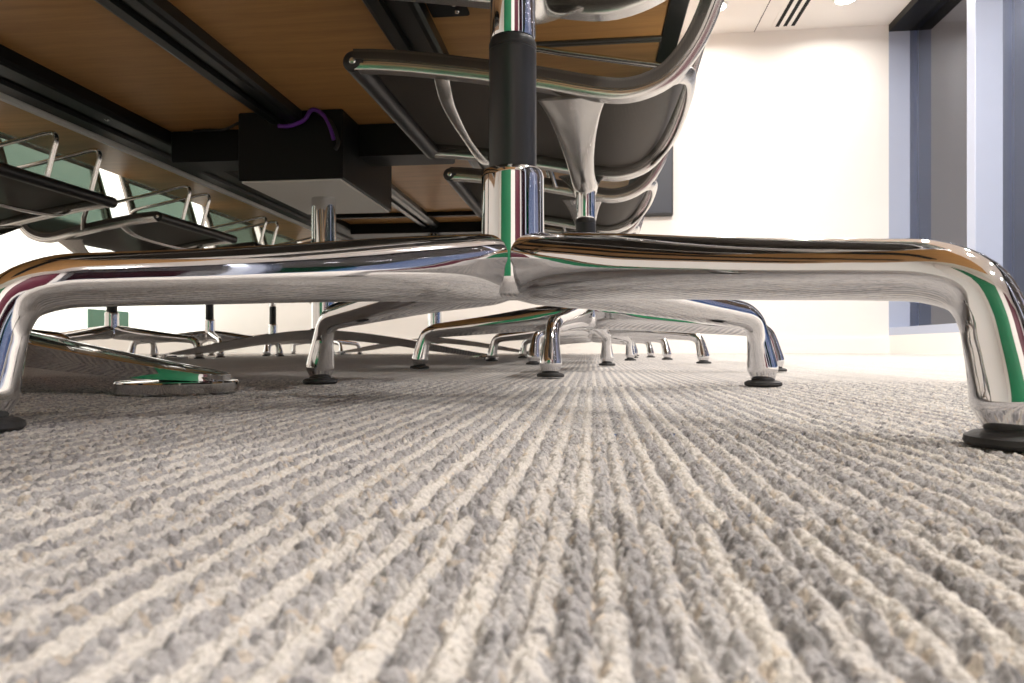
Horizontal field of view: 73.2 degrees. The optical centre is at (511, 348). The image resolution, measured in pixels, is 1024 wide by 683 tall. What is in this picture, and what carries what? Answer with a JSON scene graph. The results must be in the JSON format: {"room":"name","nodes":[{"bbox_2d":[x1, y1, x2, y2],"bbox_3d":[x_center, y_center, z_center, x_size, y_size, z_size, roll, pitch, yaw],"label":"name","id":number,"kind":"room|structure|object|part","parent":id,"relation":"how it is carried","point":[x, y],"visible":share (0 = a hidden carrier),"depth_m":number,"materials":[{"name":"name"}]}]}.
{"room":"conference room","nodes":[
{"label":"conference room","id":0,"kind":"room"},
{"bbox_2d":[0,353,1023,682],"bbox_3d":[-0.325,0.037,1.387,5.236,0.007,7.880,0,0,7],"label":"floor","id":1,"kind":"structure","parent":0,"point":[124,557],"depth_m":0.14,"materials":[{"name":"carpet"}]},
{"bbox_2d":[0,130,117,339],"bbox_3d":[-1.396,-0.395,1.682,0.613,0.860,0.536,0,0,7],"label":"chair","id":2,"kind":"object","parent":1,"relation":"on","point":[26,196],"visible":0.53,"depth_m":1.79,"materials":[{"name":"metal"}]},
{"bbox_3d":[-1.417,-0.478,1.914,0.336,0.245,0.028,0,0,7],"label":"armrest","id":3,"kind":"part","parent":2,"relation":"part of","materials":[{"name":"metal"}]},
{"bbox_3d":[-1.277,-0.023,1.744,0.304,0.105,0.034,0,0,-23],"label":"leg","id":4,"kind":"part","parent":2,"relation":"part of","materials":[{"name":"silver metal"}]},
{"bbox_3d":[-1.377,-0.568,1.895,0.597,0.489,0.016,0,0,7],"label":"rail","id":5,"kind":"part","parent":2,"relation":"part of","materials":[{"name":"metal"}]},
{"bbox_2d":[0,132,237,358],"bbox_3d":[-1.331,-0.395,2.314,0.631,0.860,0.608,0,0,7],"label":"chair","id":6,"kind":"object","parent":1,"relation":"on","point":[152,230],"visible":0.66,"depth_m":2.28,"materials":[{"name":"metal"}]},
{"bbox_3d":[-1.396,-0.478,2.092,0.336,0.245,0.028,0,0,7],"label":"armrest","id":7,"kind":"part","parent":6,"relation":"part of","materials":[{"name":"metal"}]},
{"bbox_3d":[-1.494,-0.023,2.311,0.304,0.105,0.034,0,0,-1],"label":"leg","id":8,"kind":"part","parent":6,"relation":"part of","materials":[{"name":"silver metal"}]},
{"bbox_3d":[-1.353,-0.568,2.101,0.597,0.489,0.016,0,0,7],"label":"rail","id":9,"kind":"part","parent":6,"relation":"part of","materials":[{"name":"metal"}]},
{"bbox_3d":[-1.339,-0.023,2.164,0.034,0.105,0.304,0,0,-1],"label":"leg","id":10,"kind":"part","parent":6,"relation":"part of","materials":[{"name":"silver metal"}]},
{"bbox_3d":[-1.346,-0.023,2.466,0.034,0.105,0.304,0,0,-1],"label":"leg","id":11,"kind":"part","parent":6,"relation":"part of","materials":[{"name":"silver metal"}]},
{"bbox_3d":[-1.344,-0.478,2.544,0.336,0.245,0.028,0,0,7],"label":"armrest","id":12,"kind":"part","parent":6,"relation":"part of","materials":[{"name":"metal"}]},
{"bbox_3d":[-1.191,-0.023,2.319,0.304,0.105,0.034,0,0,-1],"label":"leg","id":13,"kind":"part","parent":6,"relation":"part of","materials":[{"name":"silver metal"}]},
{"bbox_3d":[-1.304,-0.568,2.526,0.597,0.489,0.016,0,0,7],"label":"rail","id":14,"kind":"part","parent":6,"relation":"part of","materials":[{"name":"metal"}]},
{"bbox_2d":[118,175,283,357],"bbox_3d":[-1.254,-0.395,2.904,0.624,0.860,0.494,0,0,7],"label":"chair","id":15,"kind":"object","parent":1,"relation":"on","point":[166,203],"visible":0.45,"depth_m":2.87,"materials":[{"name":"metal"}]},
{"bbox_3d":[-1.284,-0.568,2.692,0.597,0.489,0.016,0,0,7],"label":"rail","id":16,"kind":"part","parent":15,"relation":"part of","materials":[{"name":"metal"}]},
{"bbox_3d":[-1.403,-0.023,2.827,0.304,0.105,0.034,0,0,-31],"label":"leg","id":17,"kind":"part","parent":15,"relation":"part of","materials":[{"name":"silver metal"}]},
{"bbox_3d":[-1.328,-0.478,2.683,0.336,0.245,0.028,0,0,7],"label":"armrest","id":18,"kind":"part","parent":15,"relation":"part of","materials":[{"name":"metal"}]},
{"bbox_3d":[-1.195,-0.023,2.777,0.034,0.105,0.304,0,0,-31],"label":"leg","id":19,"kind":"part","parent":15,"relation":"part of","materials":[{"name":"silver metal"}]},
{"bbox_3d":[-1.275,-0.478,3.135,0.336,0.245,0.028,0,0,7],"label":"armrest","id":20,"kind":"part","parent":15,"relation":"part of","materials":[{"name":"metal"}]},
{"bbox_3d":[-1.145,-0.023,2.985,0.304,0.105,0.034,0,0,-31],"label":"leg","id":21,"kind":"part","parent":15,"relation":"part of","materials":[{"name":"silver metal"}]},
{"bbox_2d":[201,205,334,355],"bbox_3d":[-1.187,-0.395,3.480,0.622,0.860,0.583,0,0,7],"label":"chair","id":22,"kind":"object","parent":1,"relation":"on","point":[244,232],"visible":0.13,"depth_m":3.46,"materials":[{"name":"metal"}]},
{"bbox_3d":[-1.218,-0.568,3.268,0.597,0.489,0.016,0,0,7],"label":"rail","id":23,"kind":"part","parent":22,"relation":"part of","materials":[{"name":"metal"}]},
{"bbox_3d":[-1.261,-0.478,3.259,0.336,0.245,0.028,0,0,7],"label":"armrest","id":24,"kind":"part","parent":22,"relation":"part of","materials":[{"name":"metal"}]},
{"bbox_3d":[-1.172,-0.023,3.335,0.034,0.105,0.304,0,0,-13],"label":"leg","id":25,"kind":"part","parent":22,"relation":"part of","materials":[{"name":"silver metal"}]},
{"bbox_3d":[-1.208,-0.478,3.712,0.336,0.245,0.028,0,0,7],"label":"armrest","id":26,"kind":"part","parent":22,"relation":"part of","materials":[{"name":"metal"}]},
{"bbox_3d":[-1.060,-0.023,3.517,0.304,0.105,0.034,0,0,-13],"label":"leg","id":27,"kind":"part","parent":22,"relation":"part of","materials":[{"name":"silver metal"}]},
{"bbox_2d":[257,226,361,354],"bbox_3d":[-1.124,-0.395,4.026,0.613,0.860,0.483,0,0,7],"label":"chair","id":28,"kind":"object","parent":1,"relation":"on","point":[268,235],"visible":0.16,"depth_m":3.96,"materials":[{"name":"metal"}]},
{"bbox_3d":[-1.154,-0.568,3.814,0.597,0.489,0.016,0,0,7],"label":"rail","id":29,"kind":"part","parent":28,"relation":"part of","materials":[{"name":"metal"}]},
{"bbox_3d":[-1.254,-0.023,3.925,0.304,0.105,0.034,0,0,-43],"label":"leg","id":30,"kind":"part","parent":28,"relation":"part of","materials":[{"name":"silver metal"}]},
{"bbox_3d":[-1.248,-0.023,4.138,0.034,0.105,0.304,0,0,-43],"label":"leg","id":31,"kind":"part","parent":28,"relation":"part of","materials":[{"name":"silver metal"}]},
{"bbox_3d":[-1.040,-0.023,3.918,0.034,0.105,0.304,0,0,-43],"label":"leg","id":32,"kind":"part","parent":28,"relation":"part of","materials":[{"name":"silver metal"}]},
{"bbox_3d":[-1.034,-0.023,4.133,0.304,0.105,0.034,0,0,-43],"label":"leg","id":33,"kind":"part","parent":28,"relation":"part of","materials":[{"name":"silver metal"}]},
{"bbox_2d":[0,0,689,395],"bbox_3d":[-0.566,-0.333,2.155,1.992,0.735,4.850,0,0,7],"label":"conference table","id":34,"kind":"object","parent":1,"relation":"on","point":[131,81],"visible":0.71,"depth_m":1.74,"materials":[{"name":"brown wood"}]},
{"bbox_3d":[-0.497,-0.017,0.576,0.548,0.085,0.100,0,0,7],"label":"foot blade","id":35,"kind":"part","parent":34,"relation":"part of","materials":[{"name":"silver metal"}]},
{"bbox_3d":[-1.118,-0.646,2.219,0.167,0.038,4.550,0,0,7],"label":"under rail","id":36,"kind":"part","parent":34,"relation":"part of","materials":[{"name":"black"}]},
{"bbox_3d":[-0.754,-0.647,0.916,0.100,0.035,2.046,0,0,7],"label":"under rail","id":37,"kind":"part","parent":34,"relation":"part of","materials":[{"name":"black"}]},
{"bbox_2d":[193,122,237,131],"bbox_3d":[-0.867,-0.654,2.050,0.215,0.018,0.023,0,0,27],"label":"power cable","id":38,"kind":"object","parent":34,"relation":"hanging from","point":[236,123],"visible":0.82,"depth_m":2.06,"materials":[{"name":"black plastic"}]},
{"bbox_3d":[-0.861,-0.017,2.192,0.548,0.085,0.100,0,0,7],"label":"foot blade","id":39,"kind":"part","parent":34,"relation":"part of","materials":[{"name":"silver metal"}]},
{"bbox_2d":[277,108,335,139],"bbox_3d":[-0.570,-0.621,1.912,0.165,0.090,0.019,0,0,7],"label":"cable","id":40,"kind":"object","parent":34,"relation":"hanging from","point":[310,110],"visible":1,"depth_m":1.90,"materials":[{"name":"purple plastic"}]},
{"bbox_3d":[-0.595,-0.470,2.166,0.290,0.005,0.458,0,0,7],"label":"panel","id":41,"kind":"part","parent":34,"relation":"part of","materials":[{"name":"silver metal"}]},
{"bbox_2d":[316,112,339,149],"bbox_3d":[-0.508,-0.603,1.908,0.067,0.112,0.013,0,0,7],"label":"power cable","id":42,"kind":"object","parent":34,"relation":"hanging from","point":[333,126],"visible":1,"depth_m":1.90,"materials":[{"name":"black plastic"}]},
{"bbox_3d":[-0.685,-0.017,3.712,0.548,0.085,0.100,0,0,7],"label":"foot blade","id":43,"kind":"part","parent":34,"relation":"part of","materials":[{"name":"silver metal"}]},
{"bbox_3d":[-0.501,-0.650,3.038,0.095,0.030,1.280,0,0,7],"label":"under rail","id":44,"kind":"part","parent":34,"relation":"part of","materials":[{"name":"black"}]},
{"bbox_3d":[-0.317,-0.017,2.129,0.548,0.085,0.100,0,0,7],"label":"foot blade","id":45,"kind":"part","parent":34,"relation":"part of","materials":[{"name":"silver metal"}]},
{"bbox_3d":[-0.129,-0.647,2.104,0.100,0.035,4.550,0,0,7],"label":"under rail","id":46,"kind":"part","parent":34,"relation":"part of","materials":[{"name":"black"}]},
{"bbox_3d":[-0.129,-0.661,1.296,0.075,0.008,0.145,0,0,7],"label":"bracket plate","id":47,"kind":"part","parent":34,"relation":"part of","materials":[{"name":"black metal"}]},
{"bbox_3d":[-0.141,-0.017,3.648,0.548,0.085,0.100,0,0,7],"label":"foot blade","id":48,"kind":"part","parent":34,"relation":"part of","materials":[{"name":"silver metal"}]},
{"bbox_2d":[0,0,1023,451],"bbox_3d":[-0.019,-0.395,0.477,0.613,0.860,0.483,0,0,11],"label":"chair","id":49,"kind":"object","parent":1,"relation":"on","point":[701,279],"visible":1,"depth_m":0.36,"materials":[{"name":"silver metal"}]},
{"bbox_3d":[-0.118,-0.023,0.379,0.304,0.105,0.034,0,0,-38],"label":"leg","id":50,"kind":"part","parent":49,"relation":"part of","materials":[{"name":"silver metal"}]},
{"bbox_3d":[-0.100,-0.023,0.586,0.034,0.105,0.304,0,0,-42],"label":"leg","id":51,"kind":"part","parent":49,"relation":"part of","materials":[{"name":"silver metal"}]},
{"bbox_3d":[0.026,-0.568,0.686,0.597,0.489,0.016,0,0,11],"label":"rail","id":52,"kind":"part","parent":49,"relation":"part of","materials":[{"name":"metal"}]},
{"bbox_3d":[0.123,-0.023,0.562,0.304,0.105,0.034,0,0,-36],"label":"leg","id":53,"kind":"part","parent":49,"relation":"part of","materials":[{"name":"silver metal"}]},
{"bbox_3d":[0.095,-0.023,0.354,0.034,0.105,0.304,0,0,-38],"label":"leg","id":54,"kind":"part","parent":49,"relation":"part of","materials":[{"name":"silver metal"}]},
{"bbox_2d":[343,0,786,377],"bbox_3d":[0.110,-0.395,1.125,0.631,0.860,0.610,0,0,8],"label":"chair","id":55,"kind":"object","parent":1,"relation":"on","point":[592,129],"visible":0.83,"depth_m":1.06,"materials":[{"name":"metal"}]},
{"bbox_3d":[-0.026,-0.023,1.162,0.304,0.105,0.034,0,0,15],"label":"leg","id":56,"kind":"part","parent":55,"relation":"part of","materials":[{"name":"silver metal"}]},
{"bbox_3d":[0.078,-0.568,0.913,0.597,0.489,0.016,0,0,8],"label":"rail","id":57,"kind":"part","parent":55,"relation":"part of","materials":[{"name":"metal"}]},
{"bbox_3d":[0.082,-0.023,0.977,0.034,0.105,0.304,0,0,15],"label":"leg","id":58,"kind":"part","parent":55,"relation":"part of","materials":[{"name":"silver metal"}]},
{"bbox_3d":[0.135,-0.568,1.338,0.597,0.489,0.016,0,0,8],"label":"rail","id":59,"kind":"part","parent":55,"relation":"part of","materials":[{"name":"metal"}]},
{"bbox_3d":[0.178,-0.478,1.346,0.336,0.245,0.028,0,0,8],"label":"armrest","id":60,"kind":"part","parent":55,"relation":"part of","materials":[{"name":"metal"}]},
{"bbox_3d":[0.158,-0.023,1.270,0.034,0.105,0.304,0,0,15],"label":"leg","id":61,"kind":"part","parent":55,"relation":"part of","materials":[{"name":"silver metal"}]},
{"bbox_3d":[0.267,-0.023,1.085,0.304,0.105,0.034,0,0,15],"label":"leg","id":62,"kind":"part","parent":55,"relation":"part of","materials":[{"name":"silver metal"}]},
{"bbox_2d":[443,150,710,364],"bbox_3d":[0.174,-0.395,1.746,0.613,0.860,0.564,0,0,7],"label":"chair","id":63,"kind":"object","parent":1,"relation":"on","point":[617,210],"visible":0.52,"depth_m":1.66,"materials":[{"name":"metal"}]},
{"bbox_3d":[0.064,-0.023,1.821,0.304,0.105,0.034,0,0,31],"label":"leg","id":64,"kind":"part","parent":63,"relation":"part of","materials":[{"name":"silver metal"}]},
{"bbox_3d":[0.196,-0.478,1.515,0.336,0.245,0.028,0,0,7],"label":"armrest","id":65,"kind":"part","parent":63,"relation":"part of","materials":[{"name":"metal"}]},
{"bbox_3d":[0.117,-0.023,1.614,0.034,0.105,0.304,0,0,31],"label":"leg","id":66,"kind":"part","parent":63,"relation":"part of","materials":[{"name":"silver metal"}]},
{"bbox_3d":[0.155,-0.568,1.533,0.597,0.489,0.016,0,0,7],"label":"rail","id":67,"kind":"part","parent":63,"relation":"part of","materials":[{"name":"metal"}]},
{"bbox_3d":[0.205,-0.568,1.958,0.597,0.489,0.016,0,0,7],"label":"rail","id":68,"kind":"part","parent":63,"relation":"part of","materials":[{"name":"metal"}]},
{"bbox_3d":[0.271,-0.023,1.875,0.034,0.105,0.304,0,0,31],"label":"leg","id":69,"kind":"part","parent":63,"relation":"part of","materials":[{"name":"silver metal"}]},
{"bbox_3d":[0.324,-0.023,1.667,0.304,0.105,0.034,0,0,31],"label":"leg","id":70,"kind":"part","parent":63,"relation":"part of","materials":[{"name":"silver metal"}]},
{"bbox_2d":[518,172,672,359],"bbox_3d":[0.238,-0.395,2.318,0.613,0.860,0.515,0,0,7],"label":"chair","id":71,"kind":"object","parent":1,"relation":"on","point":[635,229],"visible":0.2,"depth_m":2.14,"materials":[{"name":"metal"}]},
{"bbox_3d":[0.143,-0.023,2.414,0.304,0.105,0.034,0,0,41],"label":"leg","id":72,"kind":"part","parent":71,"relation":"part of","materials":[{"name":"silver metal"}]},
{"bbox_3d":[0.160,-0.023,2.201,0.034,0.105,0.304,0,0,41],"label":"leg","id":73,"kind":"part","parent":71,"relation":"part of","materials":[{"name":"silver metal"}]},
{"bbox_3d":[0.220,-0.568,2.105,0.597,0.489,0.016,0,0,7],"label":"rail","id":74,"kind":"part","parent":71,"relation":"part of","materials":[{"name":"metal"}]},
{"bbox_3d":[0.357,-0.023,2.430,0.034,0.105,0.304,0,0,41],"label":"leg","id":75,"kind":"part","parent":71,"relation":"part of","materials":[{"name":"silver metal"}]},
{"bbox_3d":[0.373,-0.023,2.217,0.304,0.105,0.034,0,0,41],"label":"leg","id":76,"kind":"part","parent":71,"relation":"part of","materials":[{"name":"silver metal"}]},
{"bbox_2d":[540,214,654,356],"bbox_3d":[0.316,-0.395,2.903,0.624,0.860,0.494,0,0,7],"label":"chair","id":77,"kind":"object","parent":1,"relation":"on","point":[650,352],"visible":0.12,"depth_m":2.73,"materials":[{"name":"metal"}]},
{"bbox_3d":[0.229,-0.023,3.007,0.304,0.105,0.034,0,0,45],"label":"leg","id":78,"kind":"part","parent":77,"relation":"part of","materials":[{"name":"silver metal"}]},
{"bbox_3d":[0.230,-0.023,2.793,0.034,0.105,0.304,0,0,45],"label":"leg","id":79,"kind":"part","parent":77,"relation":"part of","materials":[{"name":"silver metal"}]},
{"bbox_3d":[0.444,-0.023,2.794,0.304,0.105,0.034,0,0,45],"label":"leg","id":80,"kind":"part","parent":77,"relation":"part of","materials":[{"name":"silver metal"}]},
{"bbox_2d":[560,341,638,355],"bbox_3d":[0.387,-0.395,3.509,0.613,0.860,0.483,0,0,7],"label":"chair","id":81,"kind":"object","parent":1,"relation":"on","point":[584,341],"visible":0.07,"depth_m":3.45,"materials":[{"name":"metal"}]},
{"bbox_3d":[0.288,-0.023,3.413,0.304,0.105,0.034,0,0,-38],"label":"leg","id":82,"kind":"part","parent":81,"relation":"part of","materials":[{"name":"silver metal"}]},
{"bbox_2d":[208,25,888,338],"bbox_3d":[0.077,-1.130,5.367,5.356,2.430,0.120,0,0,7],"label":"wall","id":83,"kind":"structure","parent":0,"point":[784,133],"depth_m":5.08,"materials":[{"name":"white paint"}]},
{"bbox_2d":[208,338,889,353],"bbox_3d":[0.129,-0.019,5.294,5.236,0.112,0.012,0,0,7],"label":"baseboard","id":84,"kind":"structure","parent":83,"relation":"attached to","point":[714,345],"depth_m":5.15,"materials":[{"name":"white paint"}]},
{"bbox_2d":[644,146,672,216],"bbox_3d":[0.615,-1.357,5.220,1.180,0.735,0.048,0,0,7],"label":"wall screen","id":85,"kind":"object","parent":83,"relation":"attached to","point":[662,204],"visible":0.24,"depth_m":5.14,"materials":[{"name":"black plastic"}]},
{"bbox_2d":[889,31,911,327],"bbox_3d":[2.868,-1.220,5.043,0.264,2.250,0.120,0,0,7],"label":"trim","id":86,"kind":"structure","parent":83,"relation":"attached to","point":[900,205],"depth_m":4.99,"materials":[{"name":"white paint"}]},
{"bbox_2d":[889,0,940,31],"bbox_3d":[2.358,-2.320,1.076,0.164,0.050,7.880,0,0,7],"label":"trim","id":87,"kind":"structure","parent":83,"relation":"attached to","point":[913,13],"depth_m":4.75,"materials":[{"name":"black metal"}]},
{"bbox_2d":[680,0,910,34],"bbox_3d":[-0.253,-2.405,1.378,5.620,0.120,8.120,0,0,7],"label":"ceiling","id":88,"kind":"structure","parent":0,"point":[741,15],"depth_m":4.84,"materials":[{"name":"paint"}]},
{"bbox_2d":[720,1,728,11],"bbox_3d":[1.404,-2.341,4.730,0.160,0.008,0.160,0,0,7],"label":"recessed light","id":89,"kind":"object","parent":88,"relation":"in","point":[725,5],"visible":0.25,"depth_m":4.72,"materials":[{"name":"white glass"}]},
{"bbox_2d":[770,0,813,28],"bbox_3d":[1.867,-2.341,4.032,0.190,0.008,2.040,0,0,7],"label":"ceiling vent","id":90,"kind":"object","parent":88,"relation":"in","point":[792,12],"visible":1,"depth_m":4.82,"materials":[{"name":"metal"}]},
{"bbox_2d":[832,0,855,5],"bbox_3d":[2.239,-2.341,4.633,0.160,0.008,0.160,0,0,7],"label":"recessed light","id":91,"kind":"object","parent":88,"relation":"in","point":[835,2],"visible":1,"depth_m":4.67,"materials":[{"name":"white"}]},
{"bbox_2d":[836,0,853,3],"bbox_3d":[2.239,-2.342,4.633,0.120,0.002,0.120,0,0,7],"label":"diffuser","id":92,"kind":"object","parent":91,"relation":"attached to","point":[837,1],"depth_m":4.66,"materials":[{"name":"white plastic"}]},
{"bbox_2d":[889,332,962,354],"bbox_3d":[2.414,-0.005,1.129,0.264,0.180,8.000,0,0,7],"label":"wall","id":93,"kind":"structure","parent":0,"point":[934,343],"depth_m":4.42,"materials":[{"name":"white paint"}]},
{"bbox_2d":[889,323,959,334],"bbox_3d":[2.358,-0.122,1.076,0.164,0.055,7.880,0,0,7],"label":"trim","id":94,"kind":"structure","parent":93,"relation":"on","point":[952,327],"depth_m":4.45,"materials":[{"name":"white paint"}]},
{"bbox_2d":[910,0,966,325],"bbox_3d":[2.819,-1.222,4.463,0.012,2.145,1.045,0,0,7],"label":"window","id":95,"kind":"structure","parent":93,"relation":"in","point":[938,74],"depth_m":4.59,"materials":[{"name":"clear glass"}]},
{"bbox_2d":[967,0,1004,267],"bbox_3d":[2.686,-1.222,3.907,0.164,2.145,0.090,0,0,7],"label":"trim","id":96,"kind":"structure","parent":93,"relation":"attached to","point":[985,53],"depth_m":3.87,"materials":[{"name":"white paint"}]},
{"bbox_2d":[1003,0,1023,294],"bbox_3d":[2.647,-1.222,2.982,0.012,2.145,1.755,0,0,7],"label":"window","id":97,"kind":"structure","parent":93,"relation":"in","point":[1013,237],"depth_m":3.78,"materials":[{"name":"clear glass"}]},
{"bbox_3d":[-2.985,-1.130,1.695,0.120,2.430,7.880,0,0,7],"label":"wall","id":98,"kind":"structure","parent":0,"visible":0},
{"bbox_2d":[0,168,206,333],"bbox_3d":[-2.641,-0.725,4.114,0.006,1.280,2.965,0,0,7],"label":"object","id":99,"kind":"structure","parent":98,"relation":"in","point":[16,248],"depth_m":4.43,"materials":[{"name":"white"}]},
{"bbox_2d":[88,309,128,327],"bbox_3d":[-2.599,-0.185,4.444,0.014,0.120,0.370,0,0,7],"label":"trim","id":100,"kind":"structure","parent":98,"relation":"attached to","point":[96,318],"depth_m":4.36,"materials":[{"name":"green paint"}]},
{"bbox_2d":[77,339,207,353],"bbox_3d":[-2.920,-0.019,1.681,0.012,0.112,7.868,0,0,7],"label":"baseboard","id":101,"kind":"structure","parent":98,"relation":"attached to","point":[121,345],"depth_m":4.76,"materials":[{"name":"white paint"}]}
]}

